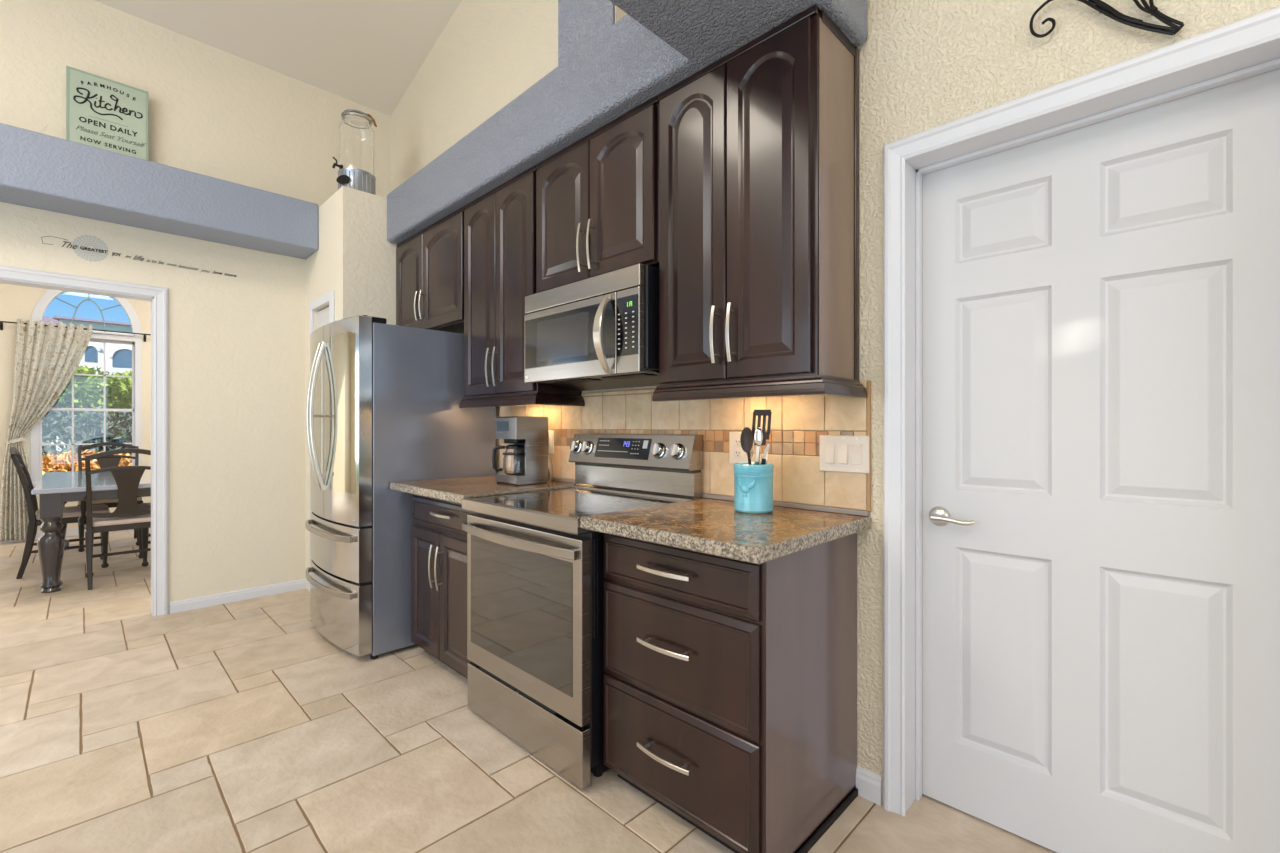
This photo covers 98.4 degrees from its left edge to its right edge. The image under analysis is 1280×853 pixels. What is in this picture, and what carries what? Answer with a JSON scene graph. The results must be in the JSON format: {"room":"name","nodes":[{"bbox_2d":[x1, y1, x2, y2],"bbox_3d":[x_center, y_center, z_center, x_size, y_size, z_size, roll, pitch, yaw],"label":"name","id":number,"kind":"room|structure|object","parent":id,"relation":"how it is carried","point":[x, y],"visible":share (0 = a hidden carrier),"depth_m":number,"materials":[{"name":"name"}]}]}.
{"room":"kitchen","nodes":[
{"label":"kitchen","id":0,"kind":"room"},
{"bbox_2d":[0,283,150,531],"bbox_3d":[-6.514,-0.395,5.899,0.160,3.200,5.850,0,0,45],"label":"wall","id":1,"kind":"structure","parent":0,"point":[16,301],"depth_m":5.82,"materials":[{"name":"beige paint"}]},
{"bbox_2d":[0,528,150,542],"bbox_3d":[-6.445,1.163,5.845,0.015,0.085,5.630,0,0,45],"label":"baseboard","id":2,"kind":"structure","parent":1,"relation":"attached to","point":[74,531],"depth_m":6.05,"materials":[{"name":"white paint"}]},
{"bbox_2d":[0,321,150,341],"bbox_3d":[-6.159,-1.037,6.076,0.097,0.084,1.200,0,0,45],"label":"curtain rod","id":3,"kind":"object","parent":1,"relation":"attached to","point":[1,322],"visible":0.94,"depth_m":6.17,"materials":[{"name":"black metal"}]},
{"bbox_2d":[0,318,92,541],"bbox_3d":[-6.288,0.026,5.868,0.078,2.297,0.680,0,0,45],"label":"curtain","id":4,"kind":"object","parent":3,"relation":"hanging from","point":[48,357],"visible":0.9,"depth_m":5.77,"materials":[{"name":"beige fabric"}]},
{"bbox_2d":[31,333,141,486],"bbox_3d":[-6.160,-0.210,6.176,0.135,1.690,0.905,0,0,45],"label":"window","id":5,"kind":"structure","parent":1,"relation":"attached to","point":[136,341],"depth_m":6.30,"materials":[{"name":"white paint"}]},
{"bbox_2d":[31,289,141,336],"bbox_3d":[-6.169,-1.331,6.184,0.110,0.588,0.875,0,0,45],"label":"window","id":6,"kind":"structure","parent":1,"relation":"attached to","point":[50,295],"depth_m":6.21,"materials":[{"name":"white paint"}]},
{"bbox_2d":[55,294,120,331],"bbox_3d":[-6.194,-1.306,6.209,0.020,0.498,0.532,0,0,45],"label":"window pane","id":7,"kind":"object","parent":6,"relation":"attached to","point":[88,299],"depth_m":6.21,"materials":[{"name":"blue"}]},
{"bbox_2d":[0,0,390,612],"bbox_3d":[-3.846,-0.745,2.831,0.120,3.900,5.230,0,0,45],"label":"wall","id":8,"kind":"structure","parent":0,"point":[237,343],"depth_m":3.71,"materials":[{"name":"beige paint"}]},
{"bbox_2d":[0,265,168,615],"bbox_3d":[-3.748,0.157,2.914,0.142,2.096,1.917,0,0,45],"label":"trim","id":9,"kind":"structure","parent":8,"relation":"attached to","point":[158,296],"depth_m":3.51,"materials":[{"name":"white paint"}]},
{"bbox_2d":[41,235,236,276],"bbox_3d":[-3.109,-1.067,3.491,0.003,0.160,0.916,0,0,45],"label":"wall decal","id":10,"kind":"object","parent":8,"relation":"attached to","point":[90,236],"visible":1,"depth_m":3.31,"materials":[{"name":"grey"}]},
{"bbox_2d":[0,123,317,258],"bbox_3d":[-3.906,-1.403,2.448,0.332,0.324,4.360,0,0,45],"label":"ledge","id":11,"kind":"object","parent":8,"relation":"attached to","point":[38,170],"depth_m":3.26,"materials":[{"name":"blue"}]},
{"bbox_2d":[66,65,147,159],"bbox_3d":[-3.197,-1.827,3.325,0.023,0.520,0.356,0,0,45],"label":"wall sign","id":12,"kind":"object","parent":11,"relation":"on","point":[103,113],"visible":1,"depth_m":3.31,"materials":[{"name":"green"}]},
{"bbox_2d":[170,579,305,613],"bbox_3d":[-2.760,1.169,3.837,0.014,0.072,0.773,0,0,45],"label":"baseboard","id":13,"kind":"structure","parent":8,"relation":"attached to","point":[244,594],"depth_m":3.80,"materials":[{"name":"white paint"}]},
{"bbox_2d":[94,0,461,115],"bbox_3d":[-1.010,-3.591,0.034,8.086,2.122,5.230,0,0,45],"label":"ceiling","id":14,"kind":"structure","parent":0,"point":[368,53],"depth_m":3.77,"materials":[{"name":"beige paint"}]},
{"bbox_2d":[305,186,396,589],"bbox_3d":[-1.979,-0.168,4.045,0.833,2.745,0.620,0,0,45],"label":"wall","id":15,"kind":"structure","parent":0,"point":[354,258],"depth_m":3.67,"materials":[{"name":"beige paint"}]},
{"bbox_2d":[309,291,334,592],"bbox_3d":[-2.203,0.155,3.818,0.520,2.100,0.018,0,0,45],"label":"trim","id":16,"kind":"structure","parent":15,"relation":"attached to","point":[329,297],"depth_m":3.90,"materials":[{"name":"white paint"}]},
{"bbox_2d":[317,307,328,327],"bbox_3d":[-2.171,0.188,3.851,0.404,2.025,0.035,0,0,45],"label":"door","id":17,"kind":"structure","parent":15,"relation":"in","point":[323,315],"depth_m":3.88,"materials":[{"name":"white paint"}]},
{"bbox_2d":[332,109,376,194],"bbox_3d":[-1.960,-1.844,3.772,0.234,0.605,0.284,0,0,45],"label":"dispenser","id":18,"kind":"object","parent":15,"relation":"on","point":[356,165],"visible":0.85,"depth_m":3.70,"materials":[{"name":"clear glass"}]},
{"bbox_2d":[339,112,374,175],"bbox_3d":[-1.942,-1.899,3.791,0.217,0.418,0.217,0,0,45],"label":"glass jar","id":19,"kind":"object","parent":18,"relation":"on","point":[356,135],"depth_m":3.70,"materials":[{"name":"clear glass"}]},
{"bbox_2d":[0,529,1056,852],"bbox_3d":[-2.266,1.235,1.705,12.968,0.060,6.842,0,0,45],"label":"floor","id":20,"kind":"structure","parent":0,"point":[238,726],"depth_m":2.04,"materials":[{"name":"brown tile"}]},
{"bbox_2d":[9,447,109,578],"bbox_3d":[-4.902,0.687,4.685,0.470,1.044,0.585,0,0,45],"label":"dining chair","id":21,"kind":"object","parent":20,"relation":"on","point":[71,514],"visible":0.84,"depth_m":4.56,"materials":[{"name":"grey wood"}]},
{"bbox_2d":[35,504,109,519],"bbox_3d":[-4.857,0.726,4.731,0.462,0.058,0.447,0,0,45],"label":"seat cushion","id":22,"kind":"object","parent":21,"relation":"on","point":[73,512],"depth_m":4.64,"materials":[{"name":"beige fabric"}]},
{"bbox_2d":[31,469,150,592],"bbox_3d":[-4.681,0.826,5.009,2.100,0.758,1.042,0,0,45],"label":"dining table","id":23,"kind":"object","parent":20,"relation":"on","point":[54,489],"visible":0.48,"depth_m":4.05,"materials":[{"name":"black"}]},
{"bbox_2d":[77,442,142,551],"bbox_3d":[-5.418,0.687,5.646,0.585,1.044,0.470,0,0,45],"label":"dining chair","id":24,"kind":"object","parent":20,"relation":"on","point":[112,460],"visible":0.43,"depth_m":5.75,"materials":[{"name":"grey wood"}]},
{"bbox_2d":[78,497,141,504],"bbox_3d":[-5.372,0.726,5.601,0.447,0.058,0.462,0,0,45],"label":"seat cushion","id":25,"kind":"object","parent":24,"relation":"on","point":[139,499],"depth_m":5.43,"materials":[{"name":"beige fabric"}]},
{"bbox_2d":[78,448,150,589],"bbox_3d":[-4.078,0.687,4.385,0.585,1.044,0.548,0,0,45],"label":"dining chair","id":26,"kind":"object","parent":20,"relation":"on","point":[128,515],"visible":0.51,"depth_m":4.21,"materials":[{"name":"grey wood"}]},
{"bbox_2d":[92,509,150,526],"bbox_3d":[-4.124,0.726,4.431,0.447,0.058,0.462,0,0,45],"label":"seat cushion","id":27,"kind":"object","parent":26,"relation":"on","point":[141,520],"depth_m":4.26,"materials":[{"name":"beige fabric"}]},
{"bbox_2d":[138,503,150,565],"bbox_3d":[-4.240,0.687,5.099,0.470,1.044,0.585,0,0,45],"label":"dining chair","id":28,"kind":"object","parent":20,"relation":"on","point":[143,534],"visible":0.18,"depth_m":4.77,"materials":[{"name":"grey wood"}]},
{"bbox_2d":[138,503,150,509],"bbox_3d":[-4.286,0.726,5.053,0.462,0.058,0.447,0,0,45],"label":"seat cushion","id":29,"kind":"object","parent":28,"relation":"on","point":[143,506],"depth_m":4.88,"materials":[{"name":"beige fabric"}]},
{"bbox_2d":[305,315,495,659],"bbox_3d":[-1.489,0.317,3.323,0.843,1.776,0.900,0,0,45],"label":"refrigerator","id":30,"kind":"object","parent":20,"relation":"on","point":[383,401],"visible":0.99,"depth_m":2.93,"materials":[{"name":"grey metal"}]},
{"bbox_2d":[411,494,474,678],"bbox_3d":[-0.758,0.768,2.844,0.737,0.870,0.612,0,0,45],"label":"base cabinet","id":31,"kind":"object","parent":20,"relation":"on","point":[438,539],"visible":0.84,"depth_m":2.67,"materials":[{"name":"brown wood"}]},
{"bbox_2d":[390,475,574,503],"bbox_3d":[-0.792,0.310,2.844,0.788,0.039,0.662,0,0,45],"label":"countertop","id":32,"kind":"structure","parent":31,"relation":"on","point":[454,490],"depth_m":2.68,"materials":[{"name":"stone"}]},
{"bbox_2d":[492,416,547,485],"bbox_3d":[-0.618,0.120,2.825,0.192,0.341,0.226,0,0,45],"label":"coffee maker","id":33,"kind":"object","parent":32,"relation":"on","point":[525,461],"visible":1,"depth_m":2.77,"materials":[{"name":"silver metal"}]},
{"bbox_2d":[548,455,552,481],"bbox_3d":[-0.485,0.222,2.925,0.067,0.138,0.056,0,0,45],"label":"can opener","id":34,"kind":"object","parent":32,"relation":"on","point":[550,466],"visible":0.38,"depth_m":2.91,"materials":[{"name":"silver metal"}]},
{"bbox_2d":[462,433,702,788],"bbox_3d":[-0.260,0.619,2.271,0.771,1.172,0.691,0,0,45],"label":"range","id":35,"kind":"object","parent":20,"relation":"on","point":[535,577],"visible":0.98,"depth_m":2.05,"materials":[{"name":"silver metal"}]},
{"bbox_2d":[472,488,681,517],"bbox_3d":[-0.262,0.304,2.270,0.725,0.004,0.565,0,0,45],"label":"glass cooktop","id":36,"kind":"object","parent":35,"relation":"in","point":[564,502],"depth_m":2.25,"materials":[{"name":"grey glass"}]},
{"bbox_2d":[604,533,857,852],"bbox_3d":[0.284,0.768,1.819,0.634,0.873,0.608,0,0,45],"label":"base cabinet","id":37,"kind":"object","parent":20,"relation":"on","point":[730,685],"visible":0.95,"depth_m":1.59,"materials":[{"name":"brown wood"}]},
{"bbox_2d":[580,498,871,563],"bbox_3d":[0.278,0.310,1.788,0.672,0.039,0.662,0,0,45],"label":"countertop","id":38,"kind":"structure","parent":37,"relation":"on","point":[710,526],"depth_m":1.64,"materials":[{"name":"stone"}]},
{"bbox_2d":[734,462,773,513],"bbox_3d":[0.389,0.209,1.897,0.136,0.164,0.138,0,0,45],"label":"utensil crock","id":39,"kind":"object","parent":38,"relation":"on","point":[753,484],"visible":1,"depth_m":1.84,"materials":[{"name":"teal ceramic"}]},
{"bbox_2d":[740,427,752,464],"bbox_3d":[0.372,0.136,1.873,0.068,0.269,0.030,0,0,-36],"label":"serving spoon","id":40,"kind":"object","parent":39,"relation":"in","point":[746,439],"visible":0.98,"depth_m":1.86,"materials":[{"name":"black plastic"}]},
{"bbox_2d":[740,427,752,452],"bbox_3d":[0.360,0.045,1.869,0.044,0.086,0.017,0,0,0],"label":"spoon bowl","id":41,"kind":"object","parent":40,"relation":"on","point":[746,439],"depth_m":1.86,"materials":[{"name":"black plastic"}]},
{"bbox_2d":[746,441,754,464],"bbox_3d":[0.384,0.158,1.928,0.035,0.224,0.035,0,0,-24],"label":"whisk","id":42,"kind":"object","parent":39,"relation":"in","point":[753,441],"visible":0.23,"depth_m":1.92,"materials":[{"name":"silver metal"}]},
{"bbox_2d":[754,427,762,464],"bbox_3d":[0.399,0.137,1.872,0.030,0.267,0.034,0,0,0],"label":"spoon","id":43,"kind":"object","parent":39,"relation":"in","point":[758,435],"visible":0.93,"depth_m":1.86,"materials":[{"name":"silver metal"}]},
{"bbox_2d":[754,427,762,445],"bbox_3d":[0.399,0.035,1.860,0.030,0.064,0.010,0,0,-4],"label":"spoon bowl","id":44,"kind":"object","parent":43,"relation":"on","point":[758,435],"depth_m":1.86,"materials":[{"name":"silver metal"}]},
{"bbox_2d":[752,410,771,464],"bbox_3d":[0.417,0.104,1.902,0.067,0.323,0.026,0,0,0],"label":"slotted turner","id":45,"kind":"object","parent":39,"relation":"in","point":[759,413],"visible":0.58,"depth_m":1.89,"materials":[{"name":"black plastic"}]},
{"bbox_2d":[761,444,770,464],"bbox_3d":[0.426,0.164,1.895,0.042,0.213,0.023,0,0,18],"label":"tongs","id":46,"kind":"object","parent":39,"relation":"in","point":[765,454],"visible":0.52,"depth_m":1.89,"materials":[{"name":"silver metal"}]},
{"bbox_2d":[615,5,626,22],"bbox_3d":[0.023,-2.531,2.268,0.004,1.928,0.338,0,0,45],"label":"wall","id":47,"kind":"structure","parent":0,"point":[619,13],"depth_m":2.16,"materials":[{"name":"beige paint"}]},
{"bbox_2d":[391,0,1279,803],"bbox_3d":[0.747,-1.595,1.883,7.980,5.600,0.130,0,0,45],"label":"wall","id":48,"kind":"structure","parent":0,"point":[924,65],"depth_m":1.77,"materials":[{"name":"beige paint"}]},
{"bbox_2d":[396,206,463,333],"bbox_3d":[-1.242,-0.918,3.521,0.945,0.646,0.329,0,0,45],"label":"upper cabinet","id":49,"kind":"object","parent":48,"relation":"attached to","point":[430,262],"visible":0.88,"depth_m":3.37,"materials":[{"name":"brown wood"}]},
{"bbox_2d":[459,165,584,407],"bbox_3d":[-0.643,-0.672,2.930,0.734,1.138,0.329,0,0,45],"label":"upper cabinet","id":50,"kind":"object","parent":48,"relation":"attached to","point":[500,224],"visible":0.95,"depth_m":2.82,"materials":[{"name":"brown wood"}]},
{"bbox_2d":[558,0,614,65],"bbox_3d":[-0.106,-2.515,2.386,0.347,1.960,0.351,0,0,45],"label":"trim","id":51,"kind":"structure","parent":48,"relation":"attached to","point":[580,22],"depth_m":2.28,"materials":[{"name":"grey paint"}]},
{"bbox_2d":[536,95,658,292],"bbox_3d":[-0.130,-0.929,2.425,0.781,0.624,0.329,0,0,45],"label":"upper cabinet","id":52,"kind":"object","parent":48,"relation":"attached to","point":[597,197],"visible":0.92,"depth_m":2.28,"materials":[{"name":"brown wood"}]},
{"bbox_2d":[524,263,659,390],"bbox_3d":[-0.159,-0.385,2.376,0.756,0.424,0.437,0,0,45],"label":"microwave","id":53,"kind":"object","parent":52,"relation":"attached to","point":[600,332],"visible":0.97,"depth_m":2.20,"materials":[{"name":"silver metal"}]},
{"bbox_2d":[387,0,867,243],"bbox_3d":[-0.483,-1.405,2.757,3.105,0.325,0.353,0,0,45],"label":"soffit","id":54,"kind":"structure","parent":48,"relation":"attached to","point":[627,65],"depth_m":2.38,"materials":[{"name":"grey paint"}]},
{"bbox_2d":[499,380,870,515],"bbox_3d":[-0.051,0.059,2.566,2.233,0.461,0.018,0,0,45],"label":"backsplash","id":55,"kind":"structure","parent":48,"relation":"attached to","point":[797,422],"depth_m":2.14,"materials":[{"name":"beige tile"}]},
{"bbox_2d":[548,430,553,453],"bbox_3d":[-0.496,0.083,2.993,0.090,0.124,0.010,0,0,45],"label":"wall outlet","id":56,"kind":"object","parent":55,"relation":"attached to","point":[550,432],"visible":0.44,"depth_m":2.97,"materials":[{"name":"white plastic"}]},
{"bbox_2d":[729,432,747,463],"bbox_3d":[0.380,0.083,2.130,0.086,0.124,0.010,0,0,45],"label":"wall outlet","id":57,"kind":"object","parent":55,"relation":"attached to","point":[736,453],"visible":0.74,"depth_m":2.13,"materials":[{"name":"beige plastic"}]},
{"bbox_2d":[734,439,740,445],"bbox_3d":[0.378,0.062,2.128,0.034,0.028,0.004,0,0,45],"label":"receptacle","id":58,"kind":"object","parent":57,"relation":"attached to","point":[736,441],"depth_m":2.13,"materials":[{"name":"white plastic"}]},
{"bbox_2d":[734,450,741,456],"bbox_3d":[0.378,0.104,2.128,0.034,0.028,0.004,0,0,45],"label":"receptacle","id":59,"kind":"object","parent":57,"relation":"attached to","point":[737,453],"depth_m":2.13,"materials":[{"name":"white plastic"}]},
{"bbox_2d":[750,397,765,412],"bbox_3d":[0.443,-0.093,2.070,0.068,0.084,0.007,0,0,45],"label":"blank plate","id":60,"kind":"object","parent":55,"relation":"attached to","point":[759,403],"visible":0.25,"depth_m":2.07,"materials":[{"name":"beige"}]},
{"bbox_2d":[819,435,868,473],"bbox_3d":[0.675,0.091,1.835,0.170,0.122,0.013,0,0,45],"label":"switch plate","id":61,"kind":"object","parent":55,"relation":"attached to","point":[837,453],"visible":1,"depth_m":1.83,"materials":[{"name":"beige plastic"}]},
{"bbox_2d":[652,4,866,401],"bbox_3d":[0.389,-0.667,1.912,0.675,1.148,0.329,0,0,45],"label":"upper cabinet","id":62,"kind":"object","parent":48,"relation":"attached to","point":[759,146],"visible":1,"depth_m":1.76,"materials":[{"name":"brown wood"}]},
{"bbox_2d":[856,766,881,805],"bbox_3d":[0.741,1.162,1.788,0.080,0.086,0.014,0,0,45],"label":"baseboard","id":63,"kind":"structure","parent":48,"relation":"attached to","point":[868,783],"depth_m":1.78,"materials":[{"name":"white paint"}]},
{"bbox_2d":[883,7,1279,815],"bbox_3d":[1.153,0.157,1.467,0.944,2.097,0.152,0,0,45],"label":"trim","id":64,"kind":"structure","parent":48,"relation":"attached to","point":[1248,47],"depth_m":1.72,"materials":[{"name":"white paint"}]},
{"bbox_2d":[922,68,1279,852],"bbox_3d":[1.196,0.185,1.512,0.814,2.023,0.100,0,0,45],"label":"door","id":65,"kind":"structure","parent":48,"relation":"in","point":[1101,300],"depth_m":1.48,"materials":[{"name":"white paint"}]},
{"bbox_2d":[1029,0,1183,37],"bbox_3d":[1.163,-1.037,1.358,0.338,0.265,0.032,0,0,45],"label":"scroll","id":66,"kind":"object","parent":48,"relation":"attached to","point":[1100,6],"visible":1,"depth_m":1.32,"materials":[{"name":"black metal"}]},
{"bbox_3d":[-2.838,-1.595,-1.752,7.980,5.600,0.120,0,0,45],"label":"wall","id":67,"kind":"structure","parent":0,"visible":0},
{"bbox_2d":[609,0,807,64],"bbox_3d":[-1.277,-1.405,0.080,0.475,0.330,4.680,0,0,45],"label":"trim","id":68,"kind":"structure","parent":67,"relation":"attached to","point":[699,30],"depth_m":1.68,"materials":[{"name":"grey paint"}]},
{"label":"outside","id":69,"kind":"structure","parent":0,"visible":0},
{"bbox_3d":[-28.171,1.480,41.835,81.130,0.150,100.000,0,0,45],"label":"lawn","id":70,"kind":"structure","parent":69,"visible":0},
{"bbox_2d":[42,316,66,453],"bbox_3d":[-33.940,-2.270,28.247,4.800,7.350,7.150,0,0,45],"label":"house","id":71,"kind":"structure","parent":70,"relation":"on","point":[46,319],"depth_m":29.11,"materials":[{"name":"white paint"}]},
{"bbox_2d":[42,386,74,436],"bbox_3d":[-11.254,0.099,9.960,1.419,2.618,1.546,0,0,45],"label":"shrub","id":72,"kind":"object","parent":70,"relation":"on","point":[63,403],"visible":0.07,"depth_m":10.26,"materials":[{"name":"green plant"}]},
{"bbox_2d":[42,406,131,462],"bbox_3d":[-9.473,0.550,9.492,1.105,1.816,4.705,0,0,45],"label":"hedge","id":73,"kind":"object","parent":70,"relation":"on","point":[122,419],"visible":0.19,"depth_m":9.38,"materials":[{"name":"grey plant"}]},
{"bbox_2d":[42,449,131,475],"bbox_3d":[-8.582,0.876,8.520,0.727,1.110,2.280,0,0,45],"label":"flowering shrub","id":74,"kind":"object","parent":70,"relation":"on","point":[51,463],"visible":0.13,"depth_m":8.34,"materials":[{"name":"orange plant"}]},
{"bbox_2d":[48,380,129,446],"bbox_3d":[-13.062,0.022,14.569,2.230,2.815,5.507,0,0,45],"label":"shrub","id":75,"kind":"object","parent":70,"relation":"on","point":[116,430],"visible":0.02,"depth_m":13.79,"materials":[{"name":"green plant"}]},
{"bbox_2d":[54,365,128,450],"bbox_3d":[-11.629,0.040,11.392,1.004,2.734,1.624,0,0,45],"label":"shrub","id":76,"kind":"object","parent":70,"relation":"on","point":[86,397],"visible":0.39,"depth_m":11.41,"materials":[{"name":"green plant"}]},
{"bbox_2d":[52,316,131,447],"bbox_3d":[-35.136,-2.945,40.278,7.400,8.700,10.400,0,0,45],"label":"house","id":77,"kind":"structure","parent":70,"relation":"on","point":[118,356],"depth_m":36.04,"materials":[{"name":"white paint"}]},
{"bbox_2d":[93,367,131,441],"bbox_3d":[-11.669,0.008,12.937,1.298,2.800,1.883,0,0,29],"label":"shrub","id":78,"kind":"object","parent":70,"relation":"on","point":[128,403],"visible":0.08,"depth_m":12.59,"materials":[{"name":"green plant"}]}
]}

